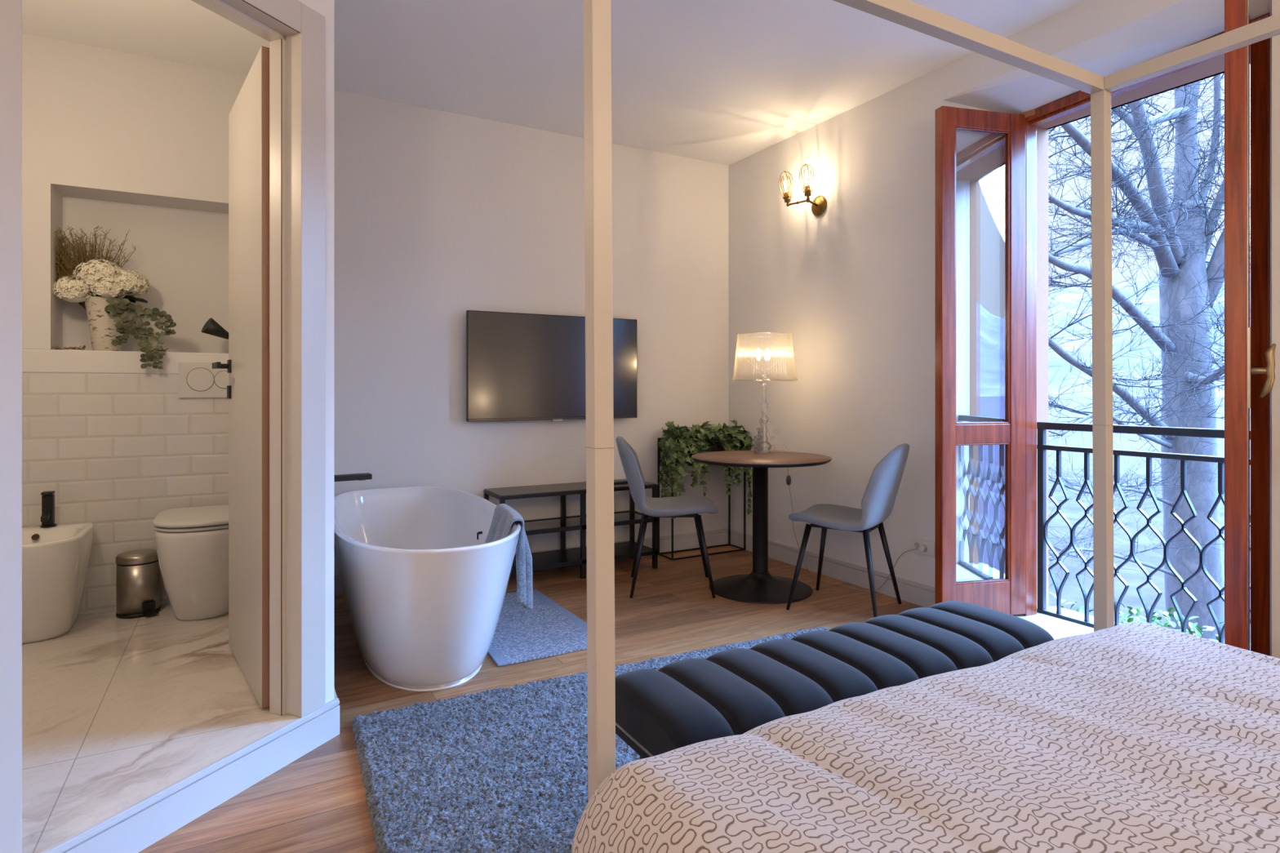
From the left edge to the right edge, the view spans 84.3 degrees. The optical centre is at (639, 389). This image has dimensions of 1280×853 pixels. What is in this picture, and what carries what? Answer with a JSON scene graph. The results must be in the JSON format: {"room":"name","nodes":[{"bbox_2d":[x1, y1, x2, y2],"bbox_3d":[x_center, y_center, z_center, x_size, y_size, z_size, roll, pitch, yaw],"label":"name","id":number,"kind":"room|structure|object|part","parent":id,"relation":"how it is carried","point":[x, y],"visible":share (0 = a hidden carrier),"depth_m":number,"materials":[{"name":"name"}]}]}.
{"room":"hotel room","nodes":[
{"label":"hotel room","id":0,"kind":"room"},
{"bbox_2d":[22,373,228,614],"bbox_3d":[-2.819,0.470,3.124,2.140,1.086,0.192,0,0,-29],"label":"tiled wall","id":1,"kind":"structure","parent":0,"point":[116,452],"depth_m":3.24,"materials":[{"name":"tile"}]},
{"bbox_2d":[22,348,228,373],"bbox_3d":[-2.832,-0.126,3.146,2.140,0.102,0.251,0,0,-29],"label":"ledge","id":2,"kind":"structure","parent":1,"relation":"on","point":[33,361],"depth_m":3.22,"materials":[{"name":"white ceramic"}]},
{"bbox_2d":[52,345,85,350],"bbox_3d":[-2.577,-0.190,3.190,0.126,0.021,0.028,0,0,-29],"label":"sprig","id":3,"kind":"object","parent":2,"relation":"on","point":[83,346],"visible":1,"depth_m":3.20,"materials":[{"name":"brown plant"}]},
{"bbox_2d":[84,296,126,351],"bbox_3d":[-2.512,-0.302,3.332,0.172,0.250,0.172,0,0,-29],"label":"vase","id":4,"kind":"object","parent":2,"relation":"on","point":[102,328],"visible":0.59,"depth_m":3.27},
{"bbox_2d":[54,226,135,309],"bbox_3d":[-2.565,-0.555,3.326,0.313,0.436,0.181,0,0,-39],"label":"dried grass","id":5,"kind":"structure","parent":4,"relation":"in","point":[64,269],"depth_m":3.28,"materials":[{"name":"brown plant"}]},
{"bbox_2d":[53,258,150,306],"bbox_3d":[-2.506,-0.421,3.295,0.370,0.368,0.209,0,0,-29],"label":"flower bouquet","id":6,"kind":"object","parent":4,"relation":"in","point":[95,278],"visible":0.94,"depth_m":3.24,"materials":[{"name":"white plant"}]},
{"bbox_2d":[104,297,176,368],"bbox_3d":[-2.345,-0.262,3.280,0.322,0.334,0.123,0,0,2],"label":"eucalyptus garland","id":7,"kind":"object","parent":4,"relation":"in","point":[117,312],"visible":1,"depth_m":3.27,"materials":[{"name":"green plant"}]},
{"bbox_2d":[177,361,228,397],"bbox_3d":[-2.084,-0.046,3.417,0.246,0.172,0.015,0,0,-29],"label":"flush plate","id":8,"kind":"object","parent":1,"relation":"attached to","point":[195,379],"visible":0.77,"depth_m":3.40,"materials":[{"name":"white plastic"}]},
{"bbox_2d":[22,32,247,353],"bbox_3d":[-2.852,-0.869,3.182,2.140,1.382,0.300,0,0,-29],"label":"wall","id":9,"kind":"structure","parent":0,"point":[121,142],"depth_m":3.35,"materials":[{"name":"paint"}]},
{"bbox_2d":[201,317,228,339],"bbox_3d":[-2.081,-0.289,3.540,0.093,0.126,0.232,0,0,19],"label":"spotlight","id":10,"kind":"object","parent":9,"relation":"attached to","point":[211,327],"visible":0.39,"depth_m":3.46,"materials":[{"name":"black metal"}]},
{"bbox_2d":[22,0,269,75],"bbox_3d":[-1.981,-1.599,1.686,2.195,0.079,3.160,0,0,-29],"label":"ceiling","id":11,"kind":"structure","parent":0,"point":[187,32],"depth_m":3.07,"materials":[{"name":"paint"}]},
{"bbox_2d":[22,603,298,852],"bbox_3d":[-1.981,1.056,1.686,2.195,0.087,3.160,0,0,-29],"label":"floor","id":12,"kind":"structure","parent":0,"point":[117,712],"depth_m":2.20,"materials":[{"name":"stone"}]},
{"bbox_2d":[22,521,93,644],"bbox_3d":[-2.491,0.802,2.902,0.364,0.419,0.506,0,0,-29],"label":"bidet","id":13,"kind":"object","parent":12,"relation":"on","point":[55,559],"visible":0.8,"depth_m":2.83,"materials":[{"name":"white ceramic"}]},
{"bbox_2d":[40,490,56,527],"bbox_3d":[-2.550,0.517,3.043,0.056,0.150,0.103,0,0,-29],"label":"faucet","id":14,"kind":"object","parent":13,"relation":"on","point":[47,517],"visible":1,"depth_m":3.05,"materials":[{"name":"black metal"}]},
{"bbox_3d":[-2.539,0.539,3.022,0.024,0.044,0.056,0,0,-29],"label":"spout","id":15,"kind":"part","parent":14,"relation":"part of","materials":[{"name":"black metal"}]},
{"bbox_3d":[-2.555,0.448,3.052,0.038,0.012,0.064,0,0,-29],"label":"lever","id":16,"kind":"part","parent":14,"relation":"part of","materials":[{"name":"black metal"}]},
{"bbox_2d":[115,549,160,618],"bbox_3d":[-2.264,0.872,3.192,0.168,0.280,0.194,0,0,-29],"label":"pedal bin","id":17,"kind":"object","parent":12,"relation":"on","point":[138,572],"visible":0.93,"depth_m":3.14,"materials":[{"name":"metal"}]},
{"bbox_3d":[-2.270,0.753,3.204,0.168,0.043,0.168,0,0,-29],"label":"lid","id":18,"kind":"part","parent":17,"relation":"part of","materials":[{"name":"metal"}]},
{"bbox_2d":[152,504,228,621],"bbox_3d":[-1.965,0.782,3.191,0.368,0.459,0.517,0,0,-29],"label":"toilet","id":19,"kind":"object","parent":12,"relation":"on","point":[192,543],"visible":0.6,"depth_m":3.02,"materials":[{"name":"white ceramic"}]},
{"bbox_3d":[-1.954,0.565,3.171,0.368,0.024,0.470,0,0,-29],"label":"lid","id":20,"kind":"part","parent":19,"relation":"part of","materials":[{"name":"white plastic"}]},
{"bbox_3d":[-1.955,0.588,3.173,0.360,0.014,0.463,0,0,-29],"label":"seat","id":21,"kind":"part","parent":19,"relation":"part of","materials":[{"name":"white plastic"}]},
{"bbox_2d":[333,89,728,575],"bbox_3d":[-0.452,-0.255,4.649,3.478,2.770,0.150,0,0,-29],"label":"wall","id":22,"kind":"structure","parent":0,"point":[439,215],"depth_m":4.32,"materials":[{"name":"paint"}]},
{"bbox_2d":[333,528,728,596],"bbox_3d":[-0.587,1.073,4.479,2.840,0.113,0.014,0,0,-29],"label":"baseboard","id":23,"kind":"structure","parent":22,"relation":"attached to","point":[715,537],"depth_m":4.96,"materials":[{"name":"white paint"}]},
{"bbox_2d":[466,310,636,421],"bbox_3d":[-0.536,-0.135,4.457,1.138,0.661,0.099,0,0,-29],"label":"television","id":24,"kind":"object","parent":22,"relation":"attached to","point":[520,366],"visible":0.88,"depth_m":4.34,"materials":[{"name":"black metal"}]},
{"bbox_2d":[138,545,924,852],"bbox_3d":[-0.333,1.170,1.533,5.320,0.080,5.600,0,0,-29],"label":"floor","id":25,"kind":"structure","parent":0,"point":[317,802],"depth_m":2.96,"materials":[{"name":"brown wood"}]},
{"bbox_2d":[333,485,520,691],"bbox_3d":[-1.006,0.838,3.193,0.754,0.584,1.697,0,0,-29],"label":"bathtub","id":26,"kind":"object","parent":25,"relation":"on","point":[424,590],"visible":0.97,"depth_m":2.61,"materials":[{"name":"white ceramic"}]},
{"bbox_2d":[484,503,533,608],"bbox_3d":[-0.580,0.728,3.026,0.227,0.416,0.414,0,0,-21],"label":"towel","id":27,"kind":"object","parent":26,"relation":"on","point":[504,517],"visible":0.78,"depth_m":2.99,"materials":[{"name":"fabric"}]},
{"bbox_2d":[488,589,586,666],"bbox_3d":[-0.578,1.124,3.425,0.536,0.010,0.960,0,0,-29],"label":"bath mat","id":28,"kind":"object","parent":25,"relation":"on","point":[548,629],"visible":0.64,"depth_m":3.26,"materials":[{"name":"fabric"}]},
{"bbox_2d":[483,479,657,578],"bbox_3d":[-0.415,0.864,4.363,1.023,0.533,0.325,0,0,-29],"label":"console table","id":29,"kind":"object","parent":25,"relation":"on","point":[563,557],"visible":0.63,"depth_m":4.32,"materials":[{"name":"black metal"}]},
{"bbox_3d":[-0.923,0.875,4.249,0.025,0.510,0.025,0,0,-29],"label":"leg","id":30,"kind":"part","parent":29,"relation":"part of","materials":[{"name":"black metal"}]},
{"bbox_3d":[-0.776,0.875,3.988,0.025,0.510,0.025,0,0,-29],"label":"leg","id":31,"kind":"part","parent":29,"relation":"part of","materials":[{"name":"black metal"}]},
{"bbox_3d":[-0.488,0.875,4.494,0.025,0.510,0.025,0,0,-29],"label":"leg","id":32,"kind":"part","parent":29,"relation":"part of","materials":[{"name":"black metal"}]},
{"bbox_3d":[-0.415,0.612,4.363,1.023,0.020,0.325,0,0,-29],"label":"frame","id":33,"kind":"part","parent":29,"relation":"part of","materials":[{"name":"black metal"}]},
{"bbox_2d":[511,542,651,568],"bbox_3d":[-0.415,1.023,4.363,0.981,0.008,0.283,0,0,-29],"label":"shelf","id":34,"kind":"object","parent":29,"relation":"attached to","point":[564,557],"depth_m":4.34,"materials":[{"name":"black metal"}]},
{"bbox_3d":[-0.341,0.875,4.232,0.025,0.510,0.025,0,0,-29],"label":"leg","id":35,"kind":"part","parent":29,"relation":"part of","materials":[{"name":"black metal"}]},
{"bbox_3d":[-0.415,1.030,4.363,1.023,0.024,0.325,0,0,-29],"label":"shelf rail","id":36,"kind":"part","parent":29,"relation":"part of","materials":[{"name":"black metal"}]},
{"bbox_2d":[524,511,649,530],"bbox_3d":[-0.415,0.818,4.363,0.981,0.006,0.283,0,0,-29],"label":"glass shelf","id":37,"kind":"object","parent":29,"relation":"attached to","point":[563,522],"depth_m":4.36,"materials":[{"name":"clear glass"}]},
{"bbox_3d":[-0.415,0.823,4.363,1.023,0.024,0.325,0,0,-29],"label":"shelf rail","id":38,"kind":"part","parent":29,"relation":"part of","materials":[{"name":"black metal"}]},
{"bbox_2d":[613,480,627,484],"bbox_3d":[-0.133,0.589,4.487,0.120,0.014,0.035,0,0,-29],"label":"remote control","id":39,"kind":"object","parent":29,"relation":"on","point":[615,482],"visible":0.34,"depth_m":4.48,"materials":[{"name":"black plastic"}]},
{"bbox_3d":[-0.053,0.875,4.738,0.025,0.510,0.025,0,0,-29],"label":"leg","id":40,"kind":"part","parent":29,"relation":"part of","materials":[{"name":"black metal"}]},
{"bbox_3d":[0.094,0.875,4.476,0.025,0.510,0.025,0,0,-29],"label":"leg","id":41,"kind":"part","parent":29,"relation":"part of","materials":[{"name":"black metal"}]},
{"bbox_2d":[351,626,830,852],"bbox_3d":[0.331,1.113,2.081,2.062,0.032,1.757,0,0,-27],"label":"shaggy rug","id":42,"kind":"object","parent":25,"relation":"on","point":[497,770],"visible":0.22,"depth_m":2.07,"materials":[{"name":"carpet"}]},
{"bbox_2d":[614,600,1054,759],"bbox_3d":[0.556,0.889,1.889,1.298,0.423,0.380,0,0,-29],"label":"upholstered bench","id":43,"kind":"object","parent":42,"relation":"on","point":[735,691],"visible":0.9,"depth_m":1.73,"materials":[{"name":"grey fabric"}]},
{"bbox_3d":[0.557,0.801,1.889,1.285,0.028,0.352,0,0,-29],"label":"seat","id":44,"kind":"part","parent":43,"relation":"part of","materials":[{"name":"grey fabric"}]},
{"bbox_2d":[615,435,718,598],"bbox_3d":[0.147,0.701,4.050,0.571,0.863,0.447,0,0,0],"label":"dining chair","id":45,"kind":"object","parent":25,"relation":"on","point":[686,506],"visible":1,"depth_m":3.90,"materials":[{"name":"grey fabric"}]},
{"bbox_3d":[-0.002,0.913,4.220,0.031,0.438,0.143,0,0,-38],"label":"leg","id":46,"kind":"part","parent":45,"relation":"part of","materials":[{"name":"black metal"}]},
{"bbox_3d":[-0.003,0.913,3.881,0.031,0.438,0.143,0,0,38],"label":"leg","id":47,"kind":"part","parent":45,"relation":"part of","materials":[{"name":"black metal"}]},
{"bbox_3d":[0.358,0.913,4.219,0.031,0.438,0.143,0,0,38],"label":"leg","id":48,"kind":"part","parent":45,"relation":"part of","materials":[{"name":"black metal"}]},
{"bbox_3d":[0.358,0.913,3.880,0.031,0.438,0.143,0,0,-38],"label":"leg","id":49,"kind":"part","parent":45,"relation":"part of","materials":[{"name":"black metal"}]},
{"bbox_2d":[657,436,745,560],"bbox_3d":[0.432,0.730,4.909,0.608,0.800,0.190,0,0,-29],"label":"plant stand","id":50,"kind":"object","parent":25,"relation":"on","point":[719,448],"visible":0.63,"depth_m":4.85,"materials":[{"name":"black metal"}]},
{"bbox_3d":[0.127,0.730,4.841,0.010,0.800,0.010,0,0,-29],"label":"leg","id":51,"kind":"part","parent":50,"relation":"part of","materials":[{"name":"black metal"}]},
{"bbox_3d":[0.215,0.730,4.684,0.010,0.800,0.010,0,0,-29],"label":"leg","id":52,"kind":"part","parent":50,"relation":"part of","materials":[{"name":"black metal"}]},
{"bbox_3d":[0.432,0.335,4.909,0.608,0.010,0.190,0,0,-29],"label":"frame rail","id":53,"kind":"part","parent":50,"relation":"part of","materials":[{"name":"black metal"}]},
{"bbox_3d":[0.432,1.125,4.909,0.608,0.010,0.190,0,0,-29],"label":"frame rail","id":54,"kind":"part","parent":50,"relation":"part of","materials":[{"name":"black metal"}]},
{"bbox_2d":[657,419,753,519],"bbox_3d":[0.423,0.542,4.856,0.722,0.667,0.332,0,0,-29],"label":"ivy plant","id":55,"kind":"object","parent":50,"relation":"on","point":[723,436],"visible":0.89,"depth_m":4.75,"materials":[{"name":"green plant"}]},
{"bbox_3d":[0.648,0.730,5.134,0.010,0.800,0.010,0,0,-29],"label":"leg","id":56,"kind":"part","parent":50,"relation":"part of","materials":[{"name":"black metal"}]},
{"bbox_3d":[0.737,0.730,4.977,0.010,0.800,0.010,0,0,-29],"label":"leg","id":57,"kind":"part","parent":50,"relation":"part of","materials":[{"name":"black metal"}]},
{"bbox_2d":[691,450,831,604],"bbox_3d":[0.682,0.755,4.013,0.782,0.750,0.782,0,0,-29],"label":"round table","id":58,"kind":"object","parent":25,"relation":"on","point":[758,587],"visible":0.97,"depth_m":3.96,"materials":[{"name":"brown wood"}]},
{"bbox_2d":[751,347,797,453],"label":"table lamp","id":59,"kind":"object","parent":58,"relation":"on","point":[757,447],"depth_m":4.25,"materials":[{"name":"clear glass"}]},
{"bbox_3d":[0.713,-0.212,4.257,0.032,0.074,0.032,0,0,-29],"label":"bulb","id":60,"kind":"part","parent":59,"relation":"part of","materials":[{"name":"white glass"}]},
{"bbox_3d":[0.764,-0.212,4.225,0.032,0.074,0.032,0,0,-29],"label":"bulb","id":61,"kind":"part","parent":59,"relation":"part of","materials":[{"name":"white glass"}]},
{"bbox_2d":[786,467,792,513],"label":"power cord","id":62,"kind":"object","parent":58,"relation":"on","point":[788,478],"depth_m":4.39,"materials":[{"name":"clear plastic"}]},
{"bbox_2d":[786,475,791,485],"bbox_3d":[0.925,0.565,4.401,0.032,0.064,0.032,0,0,-29],"label":"switch","id":63,"kind":"object","parent":62,"relation":"attached to","point":[788,478],"depth_m":4.39,"materials":[{"name":"black plastic"}]},
{"bbox_2d":[786,443,909,617],"bbox_3d":[1.090,0.701,3.663,0.571,0.863,0.447,0,0,34],"label":"dining chair","id":64,"kind":"object","parent":25,"relation":"on","point":[877,502],"visible":1,"depth_m":3.50,"materials":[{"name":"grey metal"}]},
{"bbox_3d":[0.820,0.913,3.640,0.143,0.438,0.031,0,0,-18],"label":"leg","id":65,"kind":"part","parent":64,"relation":"part of","materials":[{"name":"black metal"}]},
{"bbox_3d":[1.010,0.913,3.921,0.031,0.438,0.143,0,0,-4],"label":"leg","id":66,"kind":"part","parent":64,"relation":"part of","materials":[{"name":"black metal"}]},
{"bbox_3d":[1.118,0.913,3.438,0.031,0.438,0.143,0,0,-4],"label":"leg","id":67,"kind":"part","parent":64,"relation":"part of","materials":[{"name":"black metal"}]},
{"bbox_3d":[1.309,0.913,3.719,0.143,0.438,0.031,0,0,-18],"label":"leg","id":68,"kind":"part","parent":64,"relation":"part of","materials":[{"name":"black metal"}]},
{"bbox_2d":[583,0,1279,802],"bbox_3d":[1.165,0.113,0.737,1.685,2.035,2.184,0,0,-29],"label":"canopy bed","id":69,"kind":"object","parent":25,"relation":"on","point":[599,446],"visible":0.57,"depth_m":1.27,"materials":[{"name":"beige wood"}]},
{"bbox_3d":[-0.072,0.100,1.270,0.048,2.009,0.044,0,0,-29],"label":"post","id":70,"kind":"part","parent":69,"relation":"part of","materials":[{"name":"beige wood"}]},
{"bbox_2d":[571,621,1279,852],"bbox_3d":[1.149,0.851,0.702,1.817,0.495,2.109,0,0,-29],"label":"duvet","id":71,"kind":"object","parent":69,"relation":"on","point":[1136,736],"visible":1,"depth_m":1.14,"materials":[{"name":"beige fabric"}]},
{"bbox_3d":[1.354,0.100,2.071,0.048,2.009,0.044,0,0,-29],"label":"post","id":72,"kind":"part","parent":69,"relation":"part of","materials":[{"name":"beige wood"}]},
{"bbox_2d":[333,0,1086,165],"bbox_3d":[-0.333,-1.690,1.533,5.320,0.100,5.600,0,0,-29],"label":"ceiling","id":73,"kind":"structure","parent":0,"point":[721,82],"depth_m":3.51,"materials":[{"name":"paint"}]},
{"bbox_2d":[728,0,1279,658],"bbox_3d":[2.180,-0.205,3.001,0.580,3.070,5.700,0,0,-29],"label":"wall","id":74,"kind":"structure","parent":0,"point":[852,284],"depth_m":3.78,"materials":[{"name":"paint"}]},
{"bbox_2d":[778,163,826,216],"bbox_3d":[0.993,-1.222,4.360,0.200,0.308,0.237,0,0,-29],"label":"wall sconce","id":75,"kind":"object","parent":74,"relation":"attached to","point":[819,204],"visible":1,"depth_m":4.34,"materials":[{"name":"gold metal"}]},
{"bbox_2d":[778,170,792,203],"bbox_3d":[0.907,-1.254,4.400,0.090,0.215,0.083,0,0,-29],"label":"bulb","id":76,"kind":"object","parent":75,"relation":"attached to","point":[787,197],"depth_m":4.39,"materials":[{"name":"clear glass"}]},
{"bbox_3d":[0.993,-1.148,4.340,0.191,0.046,0.083,0,0,15],"label":"arm","id":77,"kind":"part","parent":75,"relation":"part of","materials":[{"name":"gold metal"}]},
{"bbox_2d":[799,163,813,197],"bbox_3d":[1.013,-1.268,4.306,0.090,0.216,0.079,0,0,-29],"label":"bulb","id":78,"kind":"object","parent":75,"relation":"attached to","point":[807,192],"depth_m":4.29,"materials":[{"name":"clear glass"}]},
{"bbox_3d":[1.096,-1.132,4.356,0.024,0.128,0.128,0,0,-29],"label":"wall plate","id":79,"kind":"part","parent":75,"relation":"part of","materials":[{"name":"gold metal"}]},
{"bbox_2d":[727,528,935,607],"bbox_3d":[1.087,1.073,4.383,0.014,0.113,1.820,0,0,-29],"label":"baseboard","id":80,"kind":"structure","parent":74,"relation":"attached to","point":[915,593],"depth_m":4.15,"materials":[{"name":"white paint"}]},
{"bbox_2d":[913,536,935,557],"bbox_3d":[1.480,0.820,3.686,0.009,0.084,0.130,0,0,-29],"label":"wall outlet","id":81,"kind":"object","parent":74,"relation":"attached to","point":[917,542],"visible":0.99,"depth_m":3.67,"materials":[{"name":"white plastic"}]},
{"bbox_2d":[914,542,927,551],"bbox_3d":[1.469,0.825,3.700,0.002,0.042,0.080,0,0,-29],"label":"socket","id":82,"kind":"object","parent":81,"relation":"attached to","point":[917,544],"depth_m":3.71,"materials":[{"name":"white plastic"}]},
{"bbox_2d":[893,545,926,568],"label":"power cord","id":83,"kind":"object","parent":82,"relation":"in","point":[922,548],"depth_m":3.67,"materials":[{"name":"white plastic"}]},
{"bbox_3d":[2.019,0.655,3.555,0.030,0.949,0.030,0,0,-29],"label":"post","id":84,"kind":"part","parent":74,"relation":"part of","materials":[{"name":"metal"}]},
{"bbox_3d":[2.312,1.120,3.033,0.040,0.036,1.227,0,0,-29],"label":"rail","id":85,"kind":"part","parent":74,"relation":"part of","materials":[{"name":"metal"}]},
{"bbox_3d":[2.312,0.650,3.032,0.040,0.975,1.228,0,0,-29],"label":"balcony railing","id":86,"kind":"part","parent":74,"relation":"part of","materials":[{"name":"black metal"}]},
{"bbox_3d":[2.312,0.288,3.033,0.040,0.024,1.227,0,0,-29],"label":"rail","id":87,"kind":"part","parent":74,"relation":"part of","materials":[{"name":"metal"}]},
{"bbox_3d":[2.312,0.181,3.033,0.040,0.036,1.227,0,0,-29],"label":"rail","id":88,"kind":"part","parent":74,"relation":"part of","materials":[{"name":"metal"}]},
{"bbox_2d":[1022,13,1269,655],"bbox_3d":[2.116,-0.123,3.068,0.075,2.483,1.054,0,0,-22],"label":"window","id":89,"kind":"structure","parent":74,"relation":"attached to","point":[1260,51],"depth_m":2.61,"materials":[{"name":"brown wood"}]},
{"bbox_2d":[935,105,1025,615],"bbox_3d":[1.665,-0.124,3.458,0.475,2.464,0.055,0,0,-14],"label":"door","id":90,"kind":"structure","parent":89,"relation":"attached to","point":[1006,594],"depth_m":3.43,"materials":[{"name":"brown wood"}]},
{"bbox_3d":[1.659,-1.311,3.456,0.312,0.090,0.049,0,0,-14],"label":"rail","id":91,"kind":"part","parent":90,"relation":"part of","materials":[{"name":"brown wood"}]},
{"bbox_3d":[1.659,0.215,3.456,0.312,0.094,0.049,0,0,-14],"label":"rail","id":92,"kind":"part","parent":90,"relation":"part of","materials":[{"name":"brown wood"}]},
{"bbox_3d":[1.659,1.024,3.456,0.312,0.168,0.049,0,0,-14],"label":"rail","id":93,"kind":"part","parent":90,"relation":"part of","materials":[{"name":"brown wood"}]},
{"bbox_2d":[1224,0,1275,650],"bbox_3d":[2.107,-0.124,2.437,0.126,2.464,0.475,0,0,42],"label":"door","id":94,"kind":"structure","parent":89,"relation":"attached to","point":[1237,369],"depth_m":2.29,"materials":[{"name":"brown wood"}]},
{"bbox_3d":[1.968,-0.120,2.288,0.009,2.380,0.043,0,0,42],"label":"lock plate","id":95,"kind":"part","parent":94,"relation":"part of","materials":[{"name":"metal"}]},
{"bbox_3d":[1.992,-0.060,2.268,0.071,0.173,0.023,0,0,42],"label":"handle","id":96,"kind":"part","parent":94,"relation":"part of","materials":[{"name":"brown metal"}]},
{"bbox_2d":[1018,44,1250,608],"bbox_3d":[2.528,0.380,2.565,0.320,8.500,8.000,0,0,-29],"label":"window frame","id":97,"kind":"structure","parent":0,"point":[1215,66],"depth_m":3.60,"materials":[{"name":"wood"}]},
{"bbox_3d":[-1.467,-0.255,3.023,0.120,2.770,1.691,0,0,-29],"label":"wall partition","id":98,"kind":"structure","parent":0,"visible":0},
{"bbox_2d":[333,687,338,705],"bbox_3d":[-1.408,1.073,3.056,0.014,0.113,1.691,0,0,-29],"label":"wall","id":99,"kind":"structure","parent":98,"relation":"attached to","point":[335,693],"depth_m":2.36,"materials":[{"name":"white paint"}]},
{"bbox_2d":[0,0,325,852],"bbox_3d":[-1.235,-0.090,1.865,0.123,2.205,0.915,0,0,22],"label":"door frame","id":100,"kind":"structure","parent":99,"relation":"attached to","point":[311,24],"depth_m":2.19,"materials":[{"name":"paint"}]},
{"bbox_2d":[212,45,269,708],"bbox_3d":[-1.407,-0.038,2.490,0.101,2.087,0.725,0,0,-37],"label":"door","id":101,"kind":"structure","parent":99,"relation":"in","point":[247,366],"depth_m":2.41,"materials":[{"name":"paint"}]},
{"bbox_3d":[-1.588,-0.091,2.674,0.055,0.022,0.140,0,0,-29],"label":"lever","id":102,"kind":"part","parent":101,"relation":"part of","materials":[{"name":"black metal"}]},
{"bbox_2d":[241,0,301,718],"bbox_3d":[-1.212,-0.044,1.856,0.072,2.113,0.731,0,0,22],"label":"trim","id":103,"kind":"structure","parent":99,"relation":"attached to","point":[242,0],"depth_m":2.19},
{"bbox_2d":[285,0,333,716],"bbox_3d":[-1.570,-0.255,1.046,0.105,2.770,2.780,0,0,22],"label":"door frame","id":104,"kind":"structure","parent":99,"relation":"in","point":[324,7],"depth_m":2.30,"materials":[{"name":"paint"}]},
{"bbox_2d":[40,697,339,852],"bbox_3d":[-1.507,1.071,1.042,0.014,0.117,2.760,0,0,22],"label":"baseboard","id":105,"kind":"structure","parent":104,"relation":"attached to","point":[143,824],"depth_m":1.88,"materials":[{"name":"white paint"}]},
{"bbox_2d":[333,472,372,481],"bbox_3d":[-1.286,0.384,3.054,0.235,0.027,0.060,0,0,-33],"label":"spout","id":106,"kind":"object","parent":98,"relation":"attached to","point":[353,477],"visible":0.77,"depth_m":3.06,"materials":[{"name":"metal"}]},
{"label":"outside","id":107,"kind":"structure","parent":0,"visible":0},
{"bbox_2d":[1048,465,1250,650],"bbox_3d":[14.161,4.530,19.414,36.300,0.400,100.000,0,0,-29],"label":"ground","id":108,"kind":"structure","parent":107,"point":[1071,508],"depth_m":20.03,"materials":[{"name":"white snow"}]},
{"bbox_2d":[1048,592,1146,623],"bbox_3d":[3.307,2.982,5.604,1.225,2.703,1.443,0,0,-29],"label":"shrub","id":109,"kind":"object","parent":108,"relation":"on","point":[1080,609],"visible":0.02,"depth_m":5.85,"materials":[{"name":"green plant"}]},
{"bbox_2d":[1048,72,1250,640],"bbox_3d":[5.081,0.768,7.465,5.578,13.070,3.274,0,0,-16],"label":"plane tree","id":110,"kind":"object","parent":108,"relation":"on","point":[1180,232],"visible":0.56,"depth_m":7.74,"materials":[{"name":"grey plant"}]},
{"bbox_2d":[1088,602,1250,645],"bbox_3d":[4.665,3.144,6.301,1.208,2.379,1.415,0,0,-29],"label":"shrub","id":111,"kind":"object","parent":108,"relation":"on","point":[1124,617],"visible":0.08,"depth_m":6.45,"materials":[{"name":"green plant"}]},
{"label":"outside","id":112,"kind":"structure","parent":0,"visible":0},
{"bbox_2d":[1048,396,1250,484],"bbox_3d":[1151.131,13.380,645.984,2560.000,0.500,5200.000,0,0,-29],"label":"lake","id":113,"kind":"structure","parent":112,"point":[1076,440],"depth_m":185.55,"materials":[{"name":"liquid"}]},
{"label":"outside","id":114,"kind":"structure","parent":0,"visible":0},
{"bbox_2d":[1048,252,1250,397],"bbox_3d":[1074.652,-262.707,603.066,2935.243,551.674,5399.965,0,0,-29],"label":"mountain","id":115,"kind":"structure","parent":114,"point":[1055,360],"depth_m":1474.90}
]}

